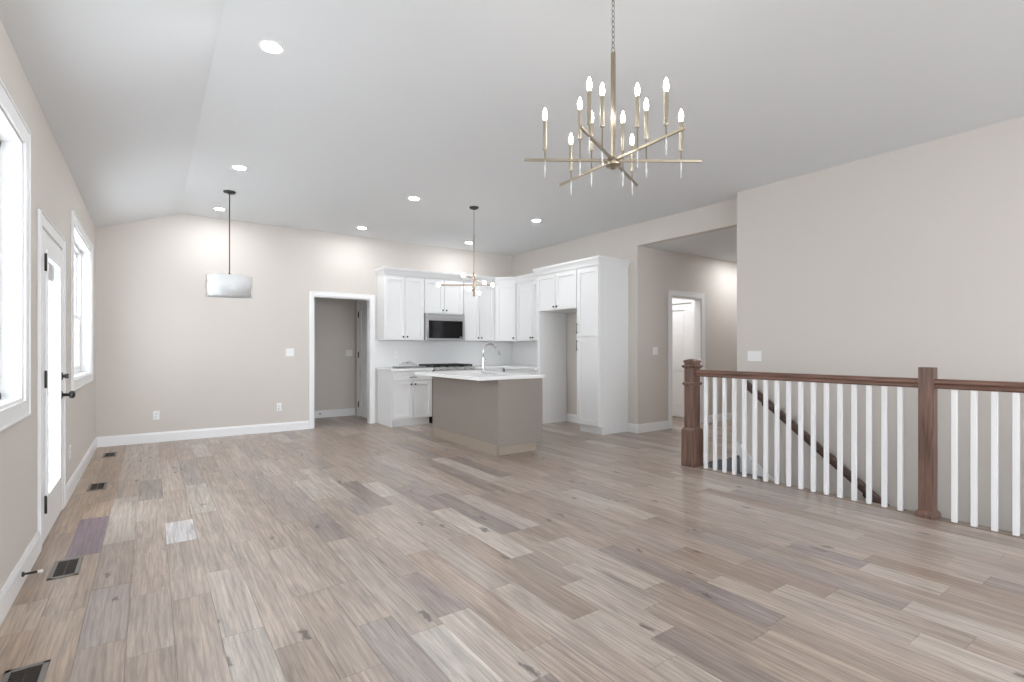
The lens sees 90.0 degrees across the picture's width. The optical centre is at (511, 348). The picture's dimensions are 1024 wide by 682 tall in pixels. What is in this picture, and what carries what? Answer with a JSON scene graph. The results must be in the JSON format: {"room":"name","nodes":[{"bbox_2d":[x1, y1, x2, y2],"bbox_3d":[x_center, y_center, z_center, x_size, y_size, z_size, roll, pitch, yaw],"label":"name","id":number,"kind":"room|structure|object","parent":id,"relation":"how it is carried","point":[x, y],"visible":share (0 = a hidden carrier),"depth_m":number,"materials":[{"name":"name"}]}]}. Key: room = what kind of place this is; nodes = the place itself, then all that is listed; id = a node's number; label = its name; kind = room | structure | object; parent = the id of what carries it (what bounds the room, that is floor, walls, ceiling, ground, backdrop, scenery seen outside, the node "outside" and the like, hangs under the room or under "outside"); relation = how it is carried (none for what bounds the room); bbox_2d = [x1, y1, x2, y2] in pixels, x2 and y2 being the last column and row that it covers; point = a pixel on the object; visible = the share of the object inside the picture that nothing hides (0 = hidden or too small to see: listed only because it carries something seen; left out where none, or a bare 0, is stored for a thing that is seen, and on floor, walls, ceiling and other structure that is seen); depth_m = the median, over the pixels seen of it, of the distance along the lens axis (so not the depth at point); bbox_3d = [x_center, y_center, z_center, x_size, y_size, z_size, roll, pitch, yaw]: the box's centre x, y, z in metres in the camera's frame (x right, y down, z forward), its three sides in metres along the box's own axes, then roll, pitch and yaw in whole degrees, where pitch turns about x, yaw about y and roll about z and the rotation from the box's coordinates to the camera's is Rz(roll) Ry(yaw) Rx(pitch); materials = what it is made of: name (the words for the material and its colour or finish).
{"room":"open-plan living room","nodes":[
{"label":"open-plan living room","id":0,"kind":"room"},
{"bbox_2d":[0,19,95,589],"bbox_3d":[-1.483,-0.135,0.992,0.160,2.733,13.330,0,0,-35],"label":"wall","id":1,"kind":"structure","parent":0,"point":[54,190],"depth_m":3.02,"materials":[{"name":"grey paint"}]},
{"bbox_2d":[0,78,30,431],"bbox_3d":[-2.181,-0.413,1.998,0.180,1.560,1.900,0,0,-35],"label":"window","id":2,"kind":"structure","parent":1,"relation":"in","point":[15,154],"depth_m":2.71,"materials":[{"name":"white glass"}]},
{"bbox_2d":[22,569,42,576],"bbox_3d":[-2.505,1.170,2.675,0.081,0.026,0.026,0,0,-35],"label":"door stop","id":3,"kind":"object","parent":1,"relation":"attached to","point":[40,570],"visible":1,"depth_m":2.67,"materials":[{"name":"black metal"}]},
{"bbox_2d":[0,437,96,625],"bbox_3d":[-1.372,1.167,0.987,0.015,0.130,13.195,0,0,-35],"label":"baseboard","id":4,"kind":"structure","parent":1,"relation":"attached to","point":[15,581],"depth_m":2.77,"materials":[{"name":"white paint"}]},
{"bbox_2d":[37,208,75,550],"bbox_3d":[-3.208,0.192,3.519,0.254,2.080,1.090,0,0,-35],"label":"door","id":5,"kind":"structure","parent":1,"relation":"in","point":[51,257],"depth_m":3.49,"materials":[{"name":"white paint"},{"name":"glass"},{"name":"black metal"}]},
{"bbox_2d":[71,209,92,390],"bbox_3d":[-4.363,-0.413,5.091,0.180,1.560,1.830,0,0,-35],"label":"window","id":6,"kind":"structure","parent":1,"relation":"in","point":[81,255],"depth_m":5.71,"materials":[{"name":"white glass"}]},
{"bbox_2d":[96,214,511,436],"bbox_3d":[-2.631,-0.293,8.265,6.350,3.050,0.120,0,0,-35],"label":"wall","id":7,"kind":"structure","parent":0,"point":[167,347],"depth_m":7.14,"materials":[{"name":"grey paint"}]},
{"bbox_2d":[153,411,159,419],"bbox_3d":[-4.681,0.877,6.739,0.070,0.115,0.009,0,0,-35],"label":"wall outlet","id":8,"kind":"object","parent":7,"relation":"attached to","point":[156,414],"visible":1,"depth_m":6.74,"materials":[{"name":"white plastic"}]},
{"bbox_2d":[97,421,308,446],"bbox_3d":[-4.148,1.167,7.112,2.540,0.130,0.015,0,0,-35],"label":"baseboard","id":9,"kind":"structure","parent":7,"relation":"attached to","point":[117,440],"depth_m":7.00,"materials":[{"name":"white paint"}]},
{"bbox_2d":[277,403,281,410],"bbox_3d":[-3.457,0.867,7.603,0.070,0.115,0.009,0,0,-35],"label":"wall outlet","id":10,"kind":"object","parent":7,"relation":"attached to","point":[279,405],"visible":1,"depth_m":7.60,"materials":[{"name":"white plastic"}]},
{"bbox_2d":[286,349,293,355],"bbox_3d":[-3.336,0.057,7.686,0.116,0.115,0.011,0,0,-35],"label":"switch plate","id":11,"kind":"object","parent":7,"relation":"attached to","point":[289,352],"visible":1,"depth_m":7.69,"materials":[{"name":"white plastic"}]},
{"bbox_2d":[309,291,374,428],"bbox_3d":[-2.725,0.174,8.199,1.040,2.115,0.160,0,0,-35],"label":"door frame","id":12,"kind":"structure","parent":7,"relation":"attached to","point":[370,299],"depth_m":8.38,"materials":[{"name":"white paint"}]},
{"bbox_2d":[377,274,423,340],"bbox_3d":[-1.843,-0.678,8.527,0.688,1.080,0.358,0,0,-35],"label":"upper cabinet","id":13,"kind":"object","parent":7,"relation":"attached to","point":[400,299],"visible":0.99,"depth_m":8.39,"materials":[{"name":"white paint"}]},
{"bbox_2d":[374,266,537,283],"bbox_3d":[-0.840,-1.250,8.537,2.447,0.115,1.496,0,0,-35],"label":"crown molding","id":14,"kind":"structure","parent":13,"relation":"attached to","point":[382,270],"depth_m":8.84,"materials":[{"name":"white paint"}]},
{"bbox_2d":[424,278,462,313],"bbox_3d":[-1.252,-0.910,8.944,0.751,0.615,0.358,0,0,-35],"label":"upper cabinet","id":15,"kind":"object","parent":7,"relation":"attached to","point":[442,299],"visible":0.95,"depth_m":8.80,"materials":[{"name":"white paint"}]},
{"bbox_2d":[420,313,464,340],"bbox_3d":[-1.229,-0.369,8.911,0.746,0.458,0.416,0,0,-35],"label":"microwave","id":16,"kind":"object","parent":15,"relation":"attached to","point":[437,326],"visible":0.98,"depth_m":8.76,"materials":[{"name":"metal"}]},
{"bbox_2d":[375,340,536,367],"bbox_3d":[-0.681,0.090,8.606,2.769,0.452,1.569,0,0,-35],"label":"backsplash","id":17,"kind":"structure","parent":7,"relation":"attached to","point":[410,353],"depth_m":9.27,"materials":[{"name":"white tile"}]},
{"bbox_2d":[463,281,494,340],"bbox_3d":[-0.670,-0.678,9.354,0.664,1.080,0.358,0,0,-35],"label":"upper cabinet","id":18,"kind":"object","parent":7,"relation":"attached to","point":[479,310],"visible":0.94,"depth_m":9.23,"materials":[{"name":"white paint"}]},
{"bbox_2d":[495,283,516,341],"bbox_3d":[-0.075,-0.678,9.618,0.612,1.080,0.613,0,0,-35],"label":"upper cabinet","id":19,"kind":"object","parent":7,"relation":"attached to","point":[505,294],"visible":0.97,"depth_m":9.38,"materials":[{"name":"white paint"}]},
{"bbox_2d":[314,297,357,415],"bbox_3d":[-3.307,-0.068,8.590,2.100,2.600,1.250,0,0,-35],"label":"wall","id":20,"kind":"structure","parent":0,"point":[335,320],"depth_m":9.27,"materials":[{"name":"grey paint"}]},
{"bbox_2d":[314,408,354,417],"bbox_3d":[-3.638,1.167,8.965,1.790,0.130,0.015,0,0,-35],"label":"baseboard","id":21,"kind":"structure","parent":20,"relation":"attached to","point":[351,411],"depth_m":9.26,"materials":[{"name":"white paint"}]},
{"bbox_2d":[346,350,351,355],"bbox_3d":[-2.994,0.082,9.421,0.116,0.115,0.011,0,0,-35],"label":"switch plate","id":22,"kind":"object","parent":20,"relation":"attached to","point":[348,352],"visible":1,"depth_m":9.42,"materials":[{"name":"white plastic"}]},
{"bbox_2d":[357,300,366,417],"bbox_3d":[-2.516,0.179,9.016,0.137,2.105,0.945,0,0,-35],"label":"door","id":23,"kind":"structure","parent":20,"relation":"in","point":[361,304],"depth_m":9.19,"materials":[{"name":"white paint"}]},
{"bbox_2d":[0,415,1023,681],"bbox_3d":[2.253,1.332,4.300,9.760,0.200,14.430,0,0,-35],"label":"floor","id":24,"kind":"structure","parent":0,"point":[343,548],"depth_m":2.78,"materials":[{"name":"brown wood"}]},
{"bbox_2d":[1,659,50,681],"bbox_3d":[-1.793,1.230,1.868,0.130,0.005,0.290,0,0,-35],"label":"floor vent","id":25,"kind":"object","parent":24,"relation":"in","point":[36,672],"visible":1,"depth_m":1.94,"materials":[{"name":"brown metal"}]},
{"bbox_2d":[7,664,42,681],"bbox_3d":[-1.793,1.230,1.868,0.090,0.004,0.246,0,0,-35],"label":"grille","id":26,"kind":"object","parent":25,"relation":"attached to","point":[33,672],"depth_m":1.93,"materials":[{"name":"grey metal"}]},
{"bbox_2d":[46,556,83,580],"bbox_3d":[-2.502,1.230,2.873,0.130,0.005,0.290,0,0,-35],"label":"floor vent","id":27,"kind":"object","parent":24,"relation":"in","point":[67,567],"visible":1,"depth_m":2.86,"materials":[{"name":"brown metal"}]},
{"bbox_2d":[53,559,78,576],"bbox_3d":[-2.502,1.230,2.873,0.090,0.004,0.246,0,0,-35],"label":"grille","id":28,"kind":"object","parent":27,"relation":"attached to","point":[66,567],"depth_m":2.87,"materials":[{"name":"grey metal"}]},
{"bbox_2d":[86,482,107,491],"bbox_3d":[-3.695,1.230,4.565,0.130,0.005,0.290,0,0,-35],"label":"floor vent","id":29,"kind":"object","parent":24,"relation":"in","point":[95,486],"visible":1,"depth_m":4.56,"materials":[{"name":"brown metal"}]},
{"bbox_2d":[90,483,104,489],"bbox_3d":[-3.695,1.230,4.565,0.090,0.004,0.246,0,0,-35],"label":"grille","id":30,"kind":"object","parent":29,"relation":"attached to","point":[95,486],"depth_m":4.56,"materials":[{"name":"grey"}]},
{"bbox_2d":[102,452,116,457],"bbox_3d":[-4.658,1.230,5.929,0.130,0.005,0.290,0,0,-35],"label":"floor vent","id":31,"kind":"object","parent":24,"relation":"in","point":[112,454],"visible":1,"depth_m":5.93,"materials":[{"name":"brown metal"}]},
{"bbox_2d":[104,453,114,456],"bbox_3d":[-4.658,1.230,5.929,0.090,0.004,0.246,0,0,-35],"label":"grille","id":32,"kind":"object","parent":31,"relation":"attached to","point":[105,454],"depth_m":5.91,"materials":[{"name":"grey"}]},
{"bbox_2d":[378,370,431,427],"bbox_3d":[-1.751,0.795,8.409,0.704,0.874,0.634,0,0,-35],"label":"base cabinet","id":33,"kind":"object","parent":24,"relation":"on","point":[404,397],"visible":0.97,"depth_m":8.18,"materials":[{"name":"white paint"}]},
{"bbox_2d":[377,367,433,371],"bbox_3d":[-1.759,0.337,8.411,0.723,0.038,0.643,0,0,-35],"label":"countertop","id":34,"kind":"structure","parent":33,"relation":"on","point":[423,368],"depth_m":8.18,"materials":[{"name":"white stone"}]},
{"bbox_2d":[392,366,422,367],"bbox_3d":[-1.712,0.304,8.411,0.430,0.027,0.270,0,0,-42],"label":"stack","id":35,"kind":"object","parent":34,"relation":"on","point":[393,366],"visible":0.96,"depth_m":8.30,"materials":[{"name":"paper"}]},
{"bbox_2d":[419,363,474,423],"bbox_3d":[-1.116,0.749,8.787,0.754,0.963,0.749,0,0,-35],"label":"gas range","id":36,"kind":"object","parent":24,"relation":"on","point":[450,366],"visible":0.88,"depth_m":8.53,"materials":[{"name":"black"}]},
{"bbox_2d":[422,366,469,367],"bbox_3d":[-1.143,0.319,8.827,0.754,0.017,0.653,0,0,-35],"label":"cooktop","id":37,"kind":"object","parent":36,"relation":"in","point":[422,366],"depth_m":8.56,"materials":[{"name":"metal"}]},
{"bbox_2d":[432,376,541,455],"bbox_3d":[-0.359,0.795,6.721,0.691,0.874,1.662,0,0,-35],"label":"kitchen island","id":38,"kind":"object","parent":24,"relation":"on","point":[493,417],"visible":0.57,"depth_m":6.13,"materials":[{"name":"beige wood"}]},
{"bbox_2d":[415,370,544,380],"bbox_3d":[-0.467,0.337,6.610,0.958,0.038,1.660,0,0,-35],"label":"island countertop","id":39,"kind":"structure","parent":38,"relation":"on","point":[476,375],"depth_m":6.29,"materials":[{"name":"white stone"}]},
{"bbox_2d":[481,343,500,373],"bbox_3d":[-0.255,0.122,6.527,0.294,0.391,0.094,0,0,-35],"label":"kitchen faucet","id":40,"kind":"object","parent":39,"relation":"on","point":[494,345],"visible":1,"depth_m":6.46,"materials":[{"name":"silver metal"}]},
{"bbox_2d":[475,369,502,371],"bbox_3d":[-0.572,0.794,9.241,0.628,0.873,0.634,0,0,-35],"label":"base cabinet","id":41,"kind":"object","parent":24,"relation":"on","point":[495,370],"visible":0.02,"depth_m":9.09,"materials":[{"name":"white paint"}]},
{"bbox_2d":[505,369,536,373],"bbox_3d":[0.365,0.794,8.956,0.634,0.873,0.933,0,0,-35],"label":"base cabinet","id":42,"kind":"object","parent":24,"relation":"on","point":[506,370],"visible":0.02,"depth_m":8.75,"materials":[{"name":"white paint"}]},
{"bbox_2d":[475,365,536,369],"bbox_3d":[-0.060,0.337,9.043,1.247,0.038,1.568,0,0,-35],"label":"countertop","id":43,"kind":"structure","parent":42,"relation":"on","point":[522,367],"depth_m":9.08,"materials":[{"name":"white stone"}]},
{"bbox_2d":[537,312,566,423],"bbox_3d":[0.669,0.316,8.549,0.590,1.833,0.060,0,0,-35],"label":"panel","id":44,"kind":"object","parent":24,"relation":"on","point":[551,327],"visible":0.86,"depth_m":8.52,"materials":[{"name":"white paint"}]},
{"bbox_2d":[576,264,627,434],"bbox_3d":[1.328,0.007,7.600,0.645,2.450,0.459,0,0,-35],"label":"pantry cabinet","id":45,"kind":"object","parent":24,"relation":"on","point":[602,290],"visible":1,"depth_m":7.43,"materials":[{"name":"white paint"}]},
{"bbox_2d":[696,466,1023,538],"bbox_3d":[3.052,1.240,3.778,0.113,0.024,3.976,0,0,-35],"label":"trim","id":46,"kind":"structure","parent":24,"relation":"attached to","point":[1004,532],"depth_m":4.04,"materials":[{"name":"brown wood"}]},
{"bbox_2d":[681,359,1023,535],"bbox_3d":[3.013,0.669,3.804,0.156,1.125,4.034,0,0,-35],"label":"stair railing","id":47,"kind":"object","parent":46,"relation":"on","point":[927,382],"visible":1,"depth_m":4.06,"materials":[{"name":"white wood"}]},
{"bbox_2d":[0,0,1023,261],"bbox_3d":[2.180,-1.643,4.352,10.020,0.550,14.600,0,0,-35],"label":"ceiling","id":48,"kind":"structure","parent":0,"point":[368,107],"depth_m":3.69,"materials":[{"name":"white paint"}]},
{"bbox_2d":[213,207,225,210],"bbox_3d":[-3.808,-1.814,6.664,0.148,0.007,0.148,0,0,-35],"label":"recessed light","id":49,"kind":"object","parent":48,"relation":"in","point":[215,208],"visible":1,"depth_m":6.66,"materials":[{"name":"white paint"}]},
{"bbox_2d":[205,190,252,298],"bbox_3d":[-3.270,-1.199,5.928,0.490,1.238,0.491,0,0,-35],"label":"drum pendant","id":50,"kind":"object","parent":48,"relation":"hanging from","point":[229,286],"visible":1,"depth_m":5.78,"materials":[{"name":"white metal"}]},
{"bbox_2d":[209,295,247,297],"bbox_3d":[-3.271,-0.610,5.929,0.424,0.004,0.424,0,0,-35],"label":"diffuser","id":51,"kind":"object","parent":50,"relation":"attached to","point":[215,296],"depth_m":5.97,"materials":[{"name":"white glass"}]},
{"bbox_2d":[231,165,247,169],"bbox_3d":[-2.737,-1.814,5.143,0.148,0.007,0.148,0,0,-35],"label":"recessed light","id":52,"kind":"object","parent":48,"relation":"in","point":[237,167],"visible":1,"depth_m":5.13,"materials":[{"name":"white paint"}]},
{"bbox_2d":[258,40,284,54],"bbox_3d":[-1.451,-1.814,3.088,0.148,0.007,0.148,0,0,-35],"label":"recessed light","id":53,"kind":"object","parent":48,"relation":"in","point":[272,47],"visible":1,"depth_m":3.08,"materials":[{"name":"white paint"}]},
{"bbox_2d":[408,197,419,200],"bbox_3d":[-1.186,-1.814,6.200,0.148,0.007,0.148,0,0,-35],"label":"recessed light","id":54,"kind":"object","parent":48,"relation":"in","point":[409,198],"visible":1,"depth_m":6.18,"materials":[{"name":"white paint"}]},
{"bbox_2d":[437,272,493,296],"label":"pendant chandelier","id":55,"kind":"object","parent":48,"relation":"hanging from","point":[463,275],"depth_m":6.58,"materials":[{"name":"brown metal"}]},
{"bbox_2d":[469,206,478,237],"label":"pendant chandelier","id":56,"kind":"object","parent":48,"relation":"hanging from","point":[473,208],"depth_m":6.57,"materials":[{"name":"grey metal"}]},
{"bbox_2d":[524,0,701,186],"bbox_3d":[0.506,-1.337,2.560,0.802,0.960,0.886,0,0,-35],"label":"chandelier","id":57,"kind":"object","parent":48,"relation":"hanging from","point":[612,162],"visible":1,"depth_m":2.55,"materials":[{"name":"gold metal"}]},
{"bbox_2d":[512,198,736,423],"bbox_3d":[1.409,-0.293,8.151,0.120,3.050,4.964,0,0,-35],"label":"wall","id":58,"kind":"structure","parent":0,"point":[628,242],"depth_m":7.53,"materials":[{"name":"grey paint"}]},
{"bbox_2d":[517,280,537,340],"bbox_3d":[0.479,-0.678,9.053,0.358,1.080,0.953,0,0,-35],"label":"upper cabinet","id":59,"kind":"object","parent":58,"relation":"attached to","point":[527,311],"visible":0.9,"depth_m":9.11,"materials":[{"name":"white paint"}]},
{"bbox_2d":[537,268,577,312],"bbox_3d":[0.920,-0.901,8.185,0.638,0.633,0.961,0,0,-35],"label":"upper cabinet","id":60,"kind":"object","parent":58,"relation":"attached to","point":[557,291],"visible":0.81,"depth_m":8.00,"materials":[{"name":"white paint"}]},
{"bbox_2d":[532,255,630,275],"bbox_3d":[1.043,-1.250,7.989,0.661,0.115,1.532,0,0,-35],"label":"crown molding","id":61,"kind":"structure","parent":60,"relation":"attached to","point":[595,260],"depth_m":7.53,"materials":[{"name":"white paint"}]},
{"bbox_2d":[567,413,576,422],"bbox_3d":[1.177,1.167,8.363,0.015,0.130,0.950,0,0,-35],"label":"baseboard","id":62,"kind":"structure","parent":58,"relation":"attached to","point":[570,417],"depth_m":8.59,"materials":[{"name":"white paint"}]},
{"bbox_2d":[643,247,736,423],"bbox_3d":[3.233,-0.135,8.523,3.290,2.734,0.120,0,0,-35],"label":"wall","id":63,"kind":"structure","parent":0,"point":[663,270],"depth_m":8.02,"materials":[{"name":"grey paint"}]},
{"bbox_2d":[653,347,657,354],"bbox_3d":[2.152,0.035,7.679,0.116,0.115,0.011,0,0,-35],"label":"switch plate","id":64,"kind":"object","parent":63,"relation":"attached to","point":[655,349],"visible":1,"depth_m":7.68,"materials":[{"name":"white plastic"}]},
{"bbox_2d":[628,412,731,432],"bbox_3d":[3.167,1.167,8.499,3.425,0.130,0.187,0,0,-35],"label":"baseboard","id":65,"kind":"structure","parent":63,"relation":"attached to","point":[661,425],"depth_m":7.66,"materials":[{"name":"white paint"}]},
{"bbox_2d":[668,290,705,428],"bbox_3d":[2.746,0.167,8.164,0.930,2.130,0.144,0,0,-35],"label":"door frame","id":66,"kind":"structure","parent":63,"relation":"attached to","point":[699,299],"depth_m":8.33,"materials":[{"name":"white paint"}]},
{"bbox_2d":[737,116,1023,533],"bbox_3d":[5.169,1.057,2.647,0.330,5.750,8.366,0,0,-35],"label":"wall","id":67,"kind":"structure","parent":0,"point":[896,263],"depth_m":4.72,"materials":[{"name":"grey paint"}]},
{"bbox_2d":[748,351,761,360],"bbox_3d":[2.742,0.084,5.792,0.011,0.115,0.162,0,0,-35],"label":"switch plate","id":68,"kind":"object","parent":67,"relation":"attached to","point":[752,355],"visible":1,"depth_m":5.78,"materials":[{"name":"white plastic"}]},
{"bbox_2d":[747,380,889,505],"bbox_3d":[3.603,1.669,4.492,0.103,2.682,3.300,0,0,-35],"label":"wall handrail","id":69,"kind":"object","parent":67,"relation":"attached to","point":[861,485],"visible":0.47,"depth_m":5.14,"materials":[{"name":"brown wood"}]},
{"bbox_3d":[2.128,-0.135,9.126,1.800,2.734,2.140,0,0,-35],"label":"wall","id":70,"kind":"structure","parent":0,"visible":0},
{"bbox_2d":[672,299,693,416],"bbox_3d":[2.946,0.172,9.299,0.144,2.120,0.960,0,0,-35],"label":"door","id":71,"kind":"structure","parent":70,"relation":"in","point":[682,309],"depth_m":9.14,"materials":[{"name":"white paint"}]},
{"bbox_3d":[4.714,2.732,2.326,1.385,2.600,8.566,0,0,-35],"label":"wall","id":72,"kind":"structure","parent":0,"visible":0},
{"bbox_2d":[703,442,773,480],"bbox_3d":[3.233,2.562,4.362,0.853,2.959,3.310,0,0,-35],"label":"stairs","id":73,"kind":"structure","parent":72,"relation":"on","point":[739,449],"depth_m":5.81,"materials":[{"name":"white wood"}]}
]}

